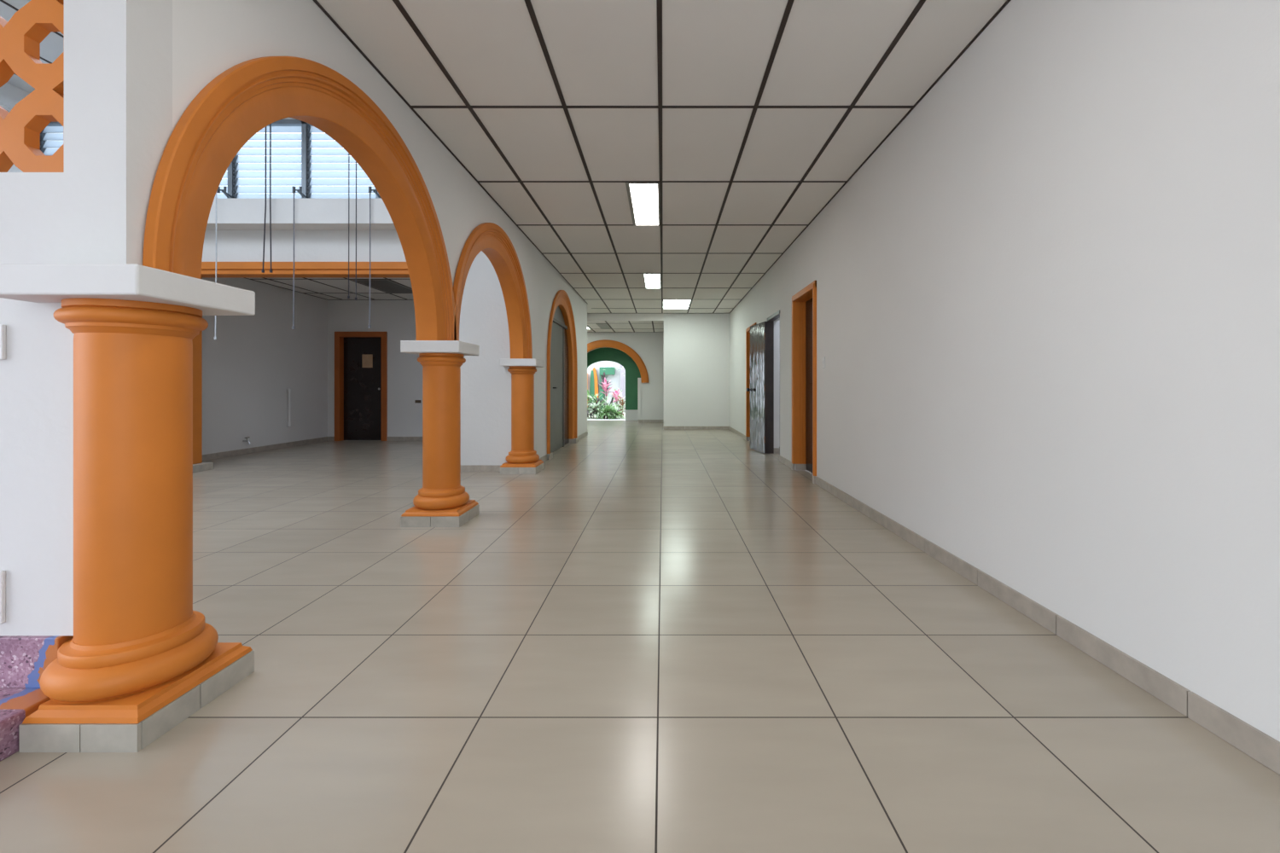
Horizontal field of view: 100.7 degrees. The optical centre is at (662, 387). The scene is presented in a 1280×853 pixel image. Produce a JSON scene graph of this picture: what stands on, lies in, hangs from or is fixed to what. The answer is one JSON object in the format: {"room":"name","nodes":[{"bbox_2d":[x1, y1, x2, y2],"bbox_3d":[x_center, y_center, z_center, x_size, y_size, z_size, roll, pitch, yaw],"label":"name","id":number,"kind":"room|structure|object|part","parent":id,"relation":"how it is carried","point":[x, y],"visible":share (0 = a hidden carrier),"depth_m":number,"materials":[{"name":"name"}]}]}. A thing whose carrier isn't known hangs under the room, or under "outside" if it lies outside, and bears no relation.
{"room":"building corridor","nodes":[
{"label":"building corridor","id":0,"kind":"room"},
{"bbox_2d":[0,82,29,172],"bbox_3d":[-7.400,-1.250,4.046,0.200,4.500,4.908,0,0,0],"label":"wall","id":1,"kind":"structure","parent":0,"point":[8,90],"depth_m":5.96,"materials":[{"name":"white paint"}]},
{"bbox_2d":[0,93,18,111],"bbox_3d":[-7.270,-3.150,4.021,0.060,0.140,4.558,0,0,0],"label":"trim","id":2,"kind":"structure","parent":1,"relation":"attached to","point":[8,103],"depth_m":5.86,"materials":[{"name":"white paint"}]},
{"bbox_2d":[0,0,63,93],"bbox_3d":[-4.657,-3.460,4.046,5.885,0.120,4.908,0,0,0],"label":"ceiling","id":3,"kind":"structure","parent":0,"point":[51,47],"depth_m":5.25,"materials":[{"name":"white paint"}]},
{"bbox_2d":[261,126,266,273],"bbox_3d":[-4.499,-2.351,5.980,0.050,2.098,0.026,0,0,0],"label":"hanging cord","id":4,"kind":"object","parent":3,"relation":"hanging from","point":[263,270],"visible":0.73,"depth_m":5.98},
{"bbox_2d":[269,123,272,273],"bbox_3d":[-4.421,-2.351,5.980,0.028,2.098,0.026,0,0,0],"label":"hanging cord","id":5,"kind":"object","parent":3,"relation":"hanging from","point":[270,270],"visible":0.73,"depth_m":5.98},
{"bbox_2d":[347,152,349,298],"bbox_3d":[-3.545,-2.204,5.980,0.020,2.392,0.020,0,0,0],"label":"cord","id":6,"kind":"object","parent":3,"relation":"hanging from","point":[348,296],"visible":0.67,"depth_m":5.97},
{"bbox_2d":[354,161,357,300],"bbox_3d":[-3.461,-2.195,5.980,0.020,2.411,0.020,0,0,0],"label":"hanging cord","id":7,"kind":"object","parent":3,"relation":"hanging from","point":[356,298],"visible":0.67,"depth_m":5.98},
{"bbox_2d":[0,0,172,635],"bbox_3d":[-4.556,-1.377,1.667,5.888,4.245,0.150,0,0,0],"label":"wall","id":8,"kind":"structure","parent":0,"point":[118,54],"depth_m":1.59,"materials":[{"name":"white paint"}]},
{"bbox_2d":[0,570,5,623],"bbox_3d":[-2.034,0.626,1.584,0.123,0.157,0.016,0,0,0],"label":"wall socket","id":9,"kind":"object","parent":8,"relation":"attached to","point":[2,573],"visible":1,"depth_m":1.58,"materials":[{"name":"white plastic"}]},
{"bbox_2d":[0,324,5,359],"bbox_3d":[-2.022,-0.138,1.584,0.105,0.105,0.016,0,0,0],"label":"wall switch","id":10,"kind":"object","parent":8,"relation":"attached to","point":[2,327],"visible":1,"depth_m":1.58,"materials":[{"name":"white plastic"}]},
{"bbox_2d":[0,0,63,172],"bbox_3d":[-2.275,-1.198,1.614,0.951,1.103,0.040,0,0,0],"label":"lattice screen","id":11,"kind":"object","parent":8,"relation":"attached to","point":[20,37],"visible":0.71,"depth_m":1.59,"materials":[{"name":"orange paint"}]},
{"bbox_2d":[201,277,327,454],"bbox_3d":[-6.410,-0.383,8.300,0.180,2.765,3.700,0,0,0],"label":"wall","id":12,"kind":"structure","parent":0,"point":[248,370],"depth_m":8.44,"materials":[{"name":"white paint"}]},
{"bbox_2d":[242,436,250,444],"bbox_3d":[-6.268,0.798,7.980,0.097,0.113,0.083,0,0,38],"label":"tap","id":13,"kind":"object","parent":12,"relation":"attached to","point":[247,438],"visible":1,"depth_m":7.97,"materials":[{"name":"silver metal"}]},
{"bbox_2d":[286,388,291,426],"bbox_3d":[-6.291,0.330,8.930,0.068,0.640,0.065,0,0,0],"label":"pipe","id":14,"kind":"object","parent":12,"relation":"attached to","point":[288,390],"visible":1,"depth_m":8.91,"materials":[{"name":"white plastic"}]},
{"bbox_2d":[244,277,413,299],"bbox_3d":[-4.107,-1.725,8.300,4.785,0.120,3.700,0,0,0],"label":"ceiling","id":15,"kind":"structure","parent":0,"point":[306,284],"depth_m":8.75,"materials":[{"name":"white"}]},
{"bbox_2d":[351,279,413,293],"bbox_3d":[-4.500,-1.660,8.700,0.560,0.014,1.176,0,0,0],"label":"recessed light","id":16,"kind":"object","parent":15,"relation":"in","point":[386,286],"visible":0.83,"depth_m":8.63,"materials":[{"name":"grey"}]},
{"bbox_2d":[201,117,511,465],"bbox_3d":[-4.508,-1.250,6.375,5.585,4.500,0.150,0,0,0],"label":"wall","id":17,"kind":"structure","parent":0,"point":[485,385],"depth_m":6.30,"materials":[{"name":"white paint"}]},
{"bbox_2d":[0,0,63,75],"bbox_3d":[-4.532,-3.399,5.250,5.535,0.010,2.100,0,0,0],"label":"trim","id":18,"kind":"structure","parent":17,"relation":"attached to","point":[2,1],"depth_m":4.77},
{"bbox_2d":[40,122,63,155],"bbox_3d":[-7.040,-2.647,6.128,0.560,0.965,0.245,0,0,0],"label":"window","id":19,"kind":"structure","parent":17,"relation":"in","point":[51,137],"depth_m":6.20,"materials":[{"name":"white glass"}]},
{"bbox_3d":[-7.030,-2.647,6.210,0.540,0.965,0.080,0,0,0],"label":"frame","id":20,"kind":"part","parent":19,"relation":"part of","materials":[{"name":"grey metal"}]},
{"bbox_2d":[214,165,229,198],"bbox_3d":[-5.485,-2.647,6.128,0.880,0.965,0.245,0,0,0],"label":"window","id":21,"kind":"structure","parent":17,"relation":"in","point":[225,180],"depth_m":6.20,"materials":[{"name":"white glass"}]},
{"bbox_2d":[214,192,216,339],"bbox_3d":[-5.047,-1.973,5.980,0.029,2.854,0.026,0,0,0],"label":"hanging cord","id":22,"kind":"object","parent":21,"relation":"hanging from","point":[215,337],"visible":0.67,"depth_m":5.98,"materials":[{"name":"grey"}]},
{"bbox_3d":[-5.475,-2.647,6.210,0.860,0.965,0.080,0,0,0],"label":"frame","id":23,"kind":"part","parent":21,"relation":"part of","materials":[{"name":"grey metal"}]},
{"bbox_2d":[216,119,302,198],"bbox_3d":[-4.625,-2.647,6.128,0.880,0.965,0.245,0,0,0],"label":"window","id":24,"kind":"structure","parent":17,"relation":"in","point":[247,181],"depth_m":6.20,"materials":[{"name":"glass"}]},
{"bbox_3d":[-5.008,-2.230,6.089,0.113,0.122,0.168,0,0,0],"label":"crank handle","id":25,"kind":"part","parent":24,"relation":"part of","materials":[{"name":"grey metal"}]},
{"bbox_2d":[205,198,395,230],"bbox_3d":[-4.532,-2.021,6.185,5.535,0.288,0.270,0,0,0],"label":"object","id":26,"kind":"structure","parent":17,"relation":"attached to","point":[232,214],"depth_m":6.05,"materials":[{"name":"white paint"}]},
{"bbox_2d":[200,261,409,277],"bbox_3d":[-4.255,-1.417,6.360,3.250,0.145,0.220,0,0,0],"label":"beam","id":27,"kind":"structure","parent":17,"relation":"attached to","point":[224,269],"depth_m":6.25,"materials":[{"name":"orange paint"}]},
{"bbox_2d":[202,436,422,460],"bbox_3d":[-4.044,0.960,8.231,4.553,0.079,3.538,0,0,0],"label":"baseboard","id":28,"kind":"structure","parent":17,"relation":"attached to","point":[214,456],"depth_m":8.68,"materials":[{"name":"grey tile"}]},
{"bbox_2d":[243,277,413,300],"bbox_3d":[-4.043,-1.664,8.230,4.555,0.010,3.540,0,0,0],"label":"trim","id":29,"kind":"structure","parent":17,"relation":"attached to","point":[243,277],"depth_m":8.74,"materials":[{"name":"black metal"}]},
{"bbox_2d":[292,121,378,198],"bbox_3d":[-3.762,-2.647,6.128,0.885,0.965,0.245,0,0,0],"label":"window","id":30,"kind":"structure","parent":17,"relation":"in","point":[320,181],"depth_m":6.20,"materials":[{"name":"white glass"}]},
{"bbox_2d":[291,192,295,329],"bbox_3d":[-4.195,-1.448,6.020,0.024,1.555,0.024,0,0,0],"label":"hanging cord","id":31,"kind":"object","parent":30,"relation":"hanging from","point":[293,326],"visible":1,"depth_m":6.02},
{"bbox_3d":[-4.148,-2.230,6.089,0.113,0.122,0.168,0,0,0],"label":"crank handle","id":32,"kind":"part","parent":30,"relation":"part of","materials":[{"name":"grey metal"}]},
{"bbox_2d":[368,186,381,198],"bbox_3d":[-2.897,-2.647,6.128,0.885,0.965,0.245,0,0,0],"label":"window","id":33,"kind":"structure","parent":17,"relation":"in","point":[375,191],"depth_m":6.02,"materials":[{"name":"grey metal"}]},
{"bbox_2d":[368,192,371,328],"bbox_3d":[-3.330,-1.452,6.020,0.024,1.545,0.024,0,0,0],"label":"hanging cord","id":34,"kind":"object","parent":33,"relation":"hanging from","point":[369,325],"visible":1,"depth_m":6.01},
{"bbox_2d":[460,465,501,471],"bbox_3d":[-2.275,0.960,6.294,0.746,0.079,0.012,0,0,0],"label":"baseboard","id":35,"kind":"structure","parent":17,"relation":"attached to","point":[463,468],"depth_m":6.29,"materials":[{"name":"beige tile"}]},
{"bbox_2d":[327,300,422,436],"bbox_3d":[-4.082,-0.383,10.075,4.635,2.765,0.150,0,0,0],"label":"wall","id":36,"kind":"structure","parent":0,"point":[397,318],"depth_m":10.00,"materials":[{"name":"white paint"}]},
{"bbox_2d":[334,331,387,441],"bbox_3d":[-5.690,-0.030,10.059,0.980,2.060,0.178,0,0,0],"label":"door","id":37,"kind":"structure","parent":36,"relation":"in","point":[360,392],"depth_m":10.09,"materials":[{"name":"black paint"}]},
{"bbox_2d":[362,354,372,367],"bbox_3d":[-5.622,-0.510,10.088,0.195,0.250,0.002,0,0,0],"label":"paper notice","id":38,"kind":"object","parent":37,"relation":"attached to","point":[367,359],"visible":1,"depth_m":10.09,"materials":[{"name":"beige paper"}]},
{"bbox_2d":[172,0,587,459],"bbox_3d":[-1.688,-1.250,6.516,0.153,4.500,9.548,0,0,0],"label":"wall","id":39,"kind":"structure","parent":0,"point":[210,37],"depth_m":2.92,"materials":[{"name":"white paint"}]},
{"bbox_2d":[142,56,456,340],"bbox_3d":[-1.680,-0.951,2.835,0.220,1.219,2.400,0,0,0],"label":"arch","id":40,"kind":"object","parent":39,"relation":"attached to","point":[253,95],"depth_m":2.25,"materials":[{"name":"orange paint"}]},
{"bbox_2d":[453,222,532,358],"bbox_3d":[-1.680,-0.951,5.185,0.220,1.219,2.400,0,0,0],"label":"trim","id":41,"kind":"structure","parent":39,"relation":"attached to","point":[489,238],"depth_m":5.58,"materials":[{"name":"orange paint"}]},
{"bbox_2d":[550,306,569,453],"bbox_3d":[-1.688,-0.179,8.550,0.104,2.358,1.990,0,0,0],"label":"door","id":42,"kind":"structure","parent":39,"relation":"in","point":[559,347],"depth_m":8.66,"materials":[{"name":"grey metal"}]},
{"bbox_3d":[-1.700,-0.035,8.550,0.080,2.070,1.560,0,0,0],"label":"frame","id":43,"kind":"part","parent":42,"relation":"part of","materials":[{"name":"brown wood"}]},
{"bbox_2d":[546,290,577,453],"bbox_3d":[-1.680,-0.321,8.550,0.220,2.478,2.400,0,0,0],"label":"trim","id":44,"kind":"structure","parent":39,"relation":"attached to","point":[561,299],"depth_m":9.31,"materials":[{"name":"orange paint"}]},
{"bbox_2d":[539,430,587,462],"bbox_3d":[-3.030,0.960,8.902,2.936,0.079,4.800,0,0,0],"label":"baseboard","id":45,"kind":"structure","parent":39,"relation":"attached to","point":[544,458],"depth_m":9.54,"materials":[{"name":"grey tile"}]},
{"bbox_2d":[587,412,625,419],"bbox_3d":[-2.000,1.070,28.230,14.000,0.100,23.540,0,0,0],"label":"garden","id":46,"kind":"object","parent":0,"point":[624,416],"depth_m":17.69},
{"bbox_2d":[587,389,599,418],"bbox_3d":[-2.568,0.501,18.274,0.844,1.040,0.864,0,0,0],"label":"plant","id":47,"kind":"object","parent":46,"relation":"on","point":[588,393],"visible":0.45,"depth_m":18.18,"materials":[{"name":"green plant"}]},
{"bbox_2d":[587,401,606,418],"bbox_3d":[-2.248,0.751,17.538,0.733,0.617,0.890,0,0,31],"label":"plant","id":48,"kind":"object","parent":46,"relation":"on","point":[593,405],"visible":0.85,"depth_m":17.55,"materials":[{"name":"green plant"}]},
{"bbox_2d":[589,393,609,418],"bbox_3d":[-2.154,0.607,17.936,0.977,0.923,0.908,0,0,0],"label":"plant","id":49,"kind":"object","parent":46,"relation":"on","point":[596,400],"visible":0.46,"depth_m":17.88,"materials":[{"name":"green plant"}]},
{"bbox_2d":[595,372,613,407],"bbox_3d":[-2.005,0.232,18.431,0.660,1.577,0.530,0,0,0],"label":"plant","id":50,"kind":"object","parent":46,"relation":"on","point":[602,376],"visible":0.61,"depth_m":18.41,"materials":[{"name":"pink plant"}]},
{"bbox_2d":[587,360,625,413],"bbox_3d":[-1.500,-0.690,22.000,11.000,3.420,0.800,0,0,0],"label":"building","id":51,"kind":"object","parent":46,"relation":"on","point":[594,372],"visible":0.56,"depth_m":22.20,"materials":[{"name":"white paint"}]},
{"bbox_3d":[-2.930,0.050,22.010,0.200,1.600,0.040,0,0,0],"label":"arch panel","id":52,"kind":"part","parent":51,"relation":"part of","materials":[{"name":"green paint"}]},
{"bbox_2d":[596,402,617,419],"bbox_3d":[-1.852,0.812,17.334,0.829,0.666,0.920,0,0,-29],"label":"plant","id":53,"kind":"object","parent":46,"relation":"on","point":[602,416],"visible":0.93,"depth_m":17.19,"materials":[{"name":"green plant"}]},
{"bbox_2d":[603,396,619,415],"bbox_3d":[-1.772,0.658,17.705,0.724,0.747,0.663,0,0,0],"label":"plant","id":54,"kind":"object","parent":46,"relation":"on","point":[608,398],"visible":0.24,"depth_m":17.71,"materials":[{"name":"green plant"}]},
{"bbox_2d":[599,360,623,373],"bbox_3d":[-1.584,-0.500,20.517,2.190,3.045,1.769,0,0,-31],"label":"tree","id":55,"kind":"object","parent":46,"relation":"on","point":[618,366],"visible":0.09,"depth_m":20.66,"materials":[{"name":"green plant"}]},
{"bbox_2d":[599,377,624,410],"bbox_3d":[-1.761,0.326,18.245,0.917,1.390,0.623,0,0,-15],"label":"plant","id":56,"kind":"object","parent":46,"relation":"on","point":[605,385],"visible":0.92,"depth_m":18.23,"materials":[{"name":"pink plant"}]},
{"bbox_2d":[605,402,624,419],"bbox_3d":[-1.556,0.811,17.310,0.627,0.669,0.712,0,0,-20],"label":"plant","id":57,"kind":"object","parent":46,"relation":"on","point":[613,416],"visible":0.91,"depth_m":17.22,"materials":[{"name":"green plant"}]},
{"bbox_2d":[610,387,625,416],"bbox_3d":[-1.571,0.495,18.872,0.843,1.052,0.908,0,0,-35],"label":"plant","id":58,"kind":"object","parent":46,"relation":"on","point":[619,394],"visible":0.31,"depth_m":18.81,"materials":[{"name":"green plant"}]},
{"bbox_2d":[614,395,625,418],"bbox_3d":[-1.357,0.641,17.710,0.606,0.759,0.651,0,0,0],"label":"plant","id":59,"kind":"object","parent":46,"relation":"on","point":[620,400],"visible":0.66,"depth_m":17.68,"materials":[{"name":"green plant"}]},
{"bbox_2d":[587,347,640,409],"bbox_3d":[-1.425,-0.446,15.950,3.050,2.891,1.020,0,0,0],"label":"wall","id":60,"kind":"structure","parent":0,"point":[632,373],"depth_m":16.30,"materials":[{"name":"green paint"}]},
{"bbox_2d":[587,419,625,420],"bbox_3d":[-1.760,1.008,16.525,1.240,0.024,0.450,0,0,0],"label":"sill","id":61,"kind":"structure","parent":60,"relation":"attached to","point":[587,420],"depth_m":16.36,"materials":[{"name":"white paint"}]},
{"bbox_2d":[587,332,663,422],"bbox_3d":[-2.275,-0.446,15.370,4.650,2.891,0.140,0,0,0],"label":"wall","id":62,"kind":"structure","parent":0,"point":[649,346],"depth_m":15.30,"materials":[{"name":"white paint"}]},
{"bbox_2d":[587,339,648,383],"bbox_3d":[-1.643,-0.768,15.348,2.480,1.240,0.205,0,0,0],"label":"trim","id":63,"kind":"structure","parent":62,"relation":"attached to","point":[603,343],"depth_m":15.25,"materials":[{"name":"orange paint"}]},
{"bbox_2d":[587,320,663,332],"bbox_3d":[-2.240,-1.605,14.010,4.520,0.010,2.580,0,0,0],"label":"grid","id":64,"kind":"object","parent":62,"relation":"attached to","point":[632,328],"depth_m":14.38,"materials":[{"name":"black metal"}]},
{"bbox_2d":[637,419,663,422],"bbox_3d":[-0.351,0.960,15.294,0.739,0.079,0.012,0,0,0],"label":"baseboard","id":65,"kind":"structure","parent":62,"relation":"attached to","point":[638,421],"depth_m":15.29,"materials":[{"name":"grey tile"}]},
{"bbox_2d":[587,313,663,331],"bbox_3d":[-2.290,-1.756,14.050,4.620,0.300,2.700,0,0,0],"label":"ceiling","id":66,"kind":"structure","parent":0,"point":[614,320],"depth_m":12.75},
{"bbox_2d":[595,323,610,329],"bbox_3d":[-1.530,-1.601,13.780,0.270,0.014,1.200,0,0,0],"label":"recessed light","id":67,"kind":"object","parent":66,"relation":"in","point":[602,326],"visible":0.96,"depth_m":13.74,"materials":[{"name":"white plastic"}]},
{"bbox_2d":[625,409,637,420],"bbox_3d":[-0.574,0.838,16.372,1.148,0.325,0.175,0,0,0],"label":"wall","id":68,"kind":"structure","parent":0,"point":[631,415],"depth_m":16.29,"materials":[{"name":"white paint"}]},
{"bbox_2d":[0,420,1279,852],"bbox_3d":[-2.125,1.000,6.310,10.650,0.001,20.620,0,0,0],"label":"floor","id":69,"kind":"structure","parent":0,"point":[650,638],"depth_m":1.71,"materials":[{"name":"beige tile"}]},
{"bbox_2d":[0,688,50,762],"bbox_3d":[-3.184,0.946,0.118,2.832,0.108,2.917,0,0,0],"label":"step","id":70,"kind":"structure","parent":69,"relation":"on","point":[16,705],"depth_m":1.47,"materials":[{"name":"purple stone"}]},
{"bbox_2d":[0,635,73,688],"bbox_3d":[-3.200,0.873,1.659,2.800,0.255,0.165,0,0,0],"label":"step","id":71,"kind":"structure","parent":69,"relation":"on","point":[23,659],"depth_m":1.58,"materials":[{"name":"purple stone"}]},
{"bbox_2d":[0,264,255,752],"bbox_3d":[-1.660,0.330,1.661,0.444,1.340,0.424,0,0,0],"label":"column","id":72,"kind":"structure","parent":69,"relation":"on","point":[138,661],"depth_m":1.55,"materials":[{"name":"orange paint"}]},
{"bbox_3d":[-1.650,0.816,1.661,0.394,0.148,0.394,0,0,0],"label":"moulding","id":73,"kind":"part","parent":72,"relation":"part of","materials":[{"name":"orange paint"}]},
{"bbox_2d":[192,277,213,472],"bbox_3d":[-5.740,-0.173,6.360,0.420,2.347,0.320,0,0,0],"label":"pilaster","id":74,"kind":"object","parent":69,"relation":"on","point":[198,466],"visible":0.23,"depth_m":6.40,"materials":[{"name":"orange paint"}]},
{"bbox_2d":[400,340,479,527],"bbox_3d":[-1.672,0.330,4.010,0.424,1.340,0.424,0,0,0],"label":"column","id":75,"kind":"structure","parent":69,"relation":"on","point":[442,501],"depth_m":3.89,"materials":[{"name":"orange paint"}]},
{"bbox_3d":[-1.672,0.816,4.010,0.394,0.148,0.394,0,0,0],"label":"moulding","id":76,"kind":"part","parent":75,"relation":"part of","materials":[{"name":"orange paint"}]},
{"bbox_2d":[499,358,544,474],"bbox_3d":[-1.683,0.330,6.360,0.424,1.340,0.424,0,0,0],"label":"column","id":77,"kind":"structure","parent":69,"relation":"on","point":[522,459],"depth_m":6.24,"materials":[{"name":"orange paint"}]},
{"bbox_3d":[-1.683,0.816,6.360,0.394,0.148,0.394,0,0,0],"label":"moulding","id":78,"kind":"part","parent":77,"relation":"part of","materials":[{"name":"orange paint"}]},
{"bbox_2d":[316,0,1006,313],"bbox_3d":[-1.450,-1.851,4.350,6.300,0.120,16.700,0,0,0],"label":"ceiling","id":79,"kind":"structure","parent":0,"point":[602,52],"depth_m":3.32,"materials":[{"name":"white"}]},
{"bbox_2d":[625,182,659,225],"bbox_3d":[-0.177,-1.786,5.208,0.295,0.014,1.199,0,0,0],"label":"recessed light","id":80,"kind":"object","parent":79,"relation":"in","point":[643,198],"visible":1,"depth_m":5.10,"materials":[{"name":"white plastic"}]},
{"bbox_2d":[643,273,661,288],"bbox_3d":[-0.168,-1.786,8.880,0.275,0.014,1.199,0,0,0],"label":"recessed light","id":81,"kind":"object","parent":79,"relation":"in","point":[652,281],"visible":1,"depth_m":8.84,"materials":[{"name":"white plastic"}]},
{"bbox_2d":[313,0,1011,313],"bbox_3d":[-1.399,-1.790,4.350,6.003,0.010,16.700,0,0,0],"label":"grid","id":82,"kind":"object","parent":79,"relation":"attached to","point":[659,2],"depth_m":3.38,"materials":[{"name":"black metal"}]},
{"bbox_2d":[663,299,691,308],"bbox_3d":[0.288,-1.786,11.326,0.580,0.014,1.199,0,0,0],"label":"recessed light","id":83,"kind":"object","parent":79,"relation":"in","point":[667,304],"visible":1,"depth_m":11.28,"materials":[{"name":"white plastic"}]},
{"bbox_2d":[663,313,729,430],"bbox_3d":[0.870,-0.446,14.050,1.700,2.891,2.700,0,0,0],"label":"wall","id":84,"kind":"structure","parent":0,"point":[696,346],"depth_m":12.70,"materials":[{"name":"white paint"}]},
{"bbox_2d":[663,426,728,430],"bbox_3d":[0.805,0.960,12.694,1.567,0.079,0.012,0,0,0],"label":"baseboard","id":85,"kind":"structure","parent":84,"relation":"attached to","point":[665,427],"depth_m":12.69,"materials":[{"name":"grey tile"}]},
{"bbox_2d":[779,320,779,447],"bbox_3d":[2.487,-0.400,7.850,1.425,2.800,2.500,0,0,0],"label":"wall","id":86,"kind":"structure","parent":0,"point":[779,320],"depth_m":9.00,"materials":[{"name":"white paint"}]},
{"bbox_2d":[729,0,1279,742],"bbox_3d":[1.689,-0.446,4.400,0.172,2.891,16.800,0,0,0],"label":"wall","id":87,"kind":"structure","parent":0,"point":[1048,300],"depth_m":2.00,"materials":[{"name":"white paint"}]},
{"bbox_2d":[745,322,756,436],"bbox_3d":[1.673,-0.065,9.546,0.204,2.110,0.959,0,0,0],"label":"door frame","id":88,"kind":"structure","parent":87,"relation":"in","point":[747,330],"depth_m":9.95,"materials":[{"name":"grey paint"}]},
{"bbox_2d":[746,309,779,453],"bbox_3d":[1.592,-0.033,7.951,0.242,2.065,1.443,0,0,-10],"label":"door","id":89,"kind":"structure","parent":87,"relation":"in","point":[761,389],"depth_m":8.07,"materials":[{"name":"black metal"}]},
{"bbox_3d":[1.639,-0.033,7.673,0.097,2.065,0.875,0,0,0],"label":"frame","id":90,"kind":"part","parent":89,"relation":"part of","materials":[{"name":"brown wood"}]},
{"bbox_2d":[791,280,816,476],"bbox_3d":[1.673,-0.065,6.003,0.204,2.110,0.974,0,0,0],"label":"door frame","id":91,"kind":"structure","parent":87,"relation":"in","point":[804,303],"depth_m":6.40,"materials":[{"name":"orange paint"}]},
{"bbox_2d":[729,426,1279,775],"bbox_3d":[1.673,0.960,4.350,0.200,0.079,16.696,0,0,0],"label":"baseboard","id":92,"kind":"structure","parent":87,"relation":"attached to","point":[1252,741],"depth_m":1.91,"materials":[{"name":"beige tile"}]}
]}

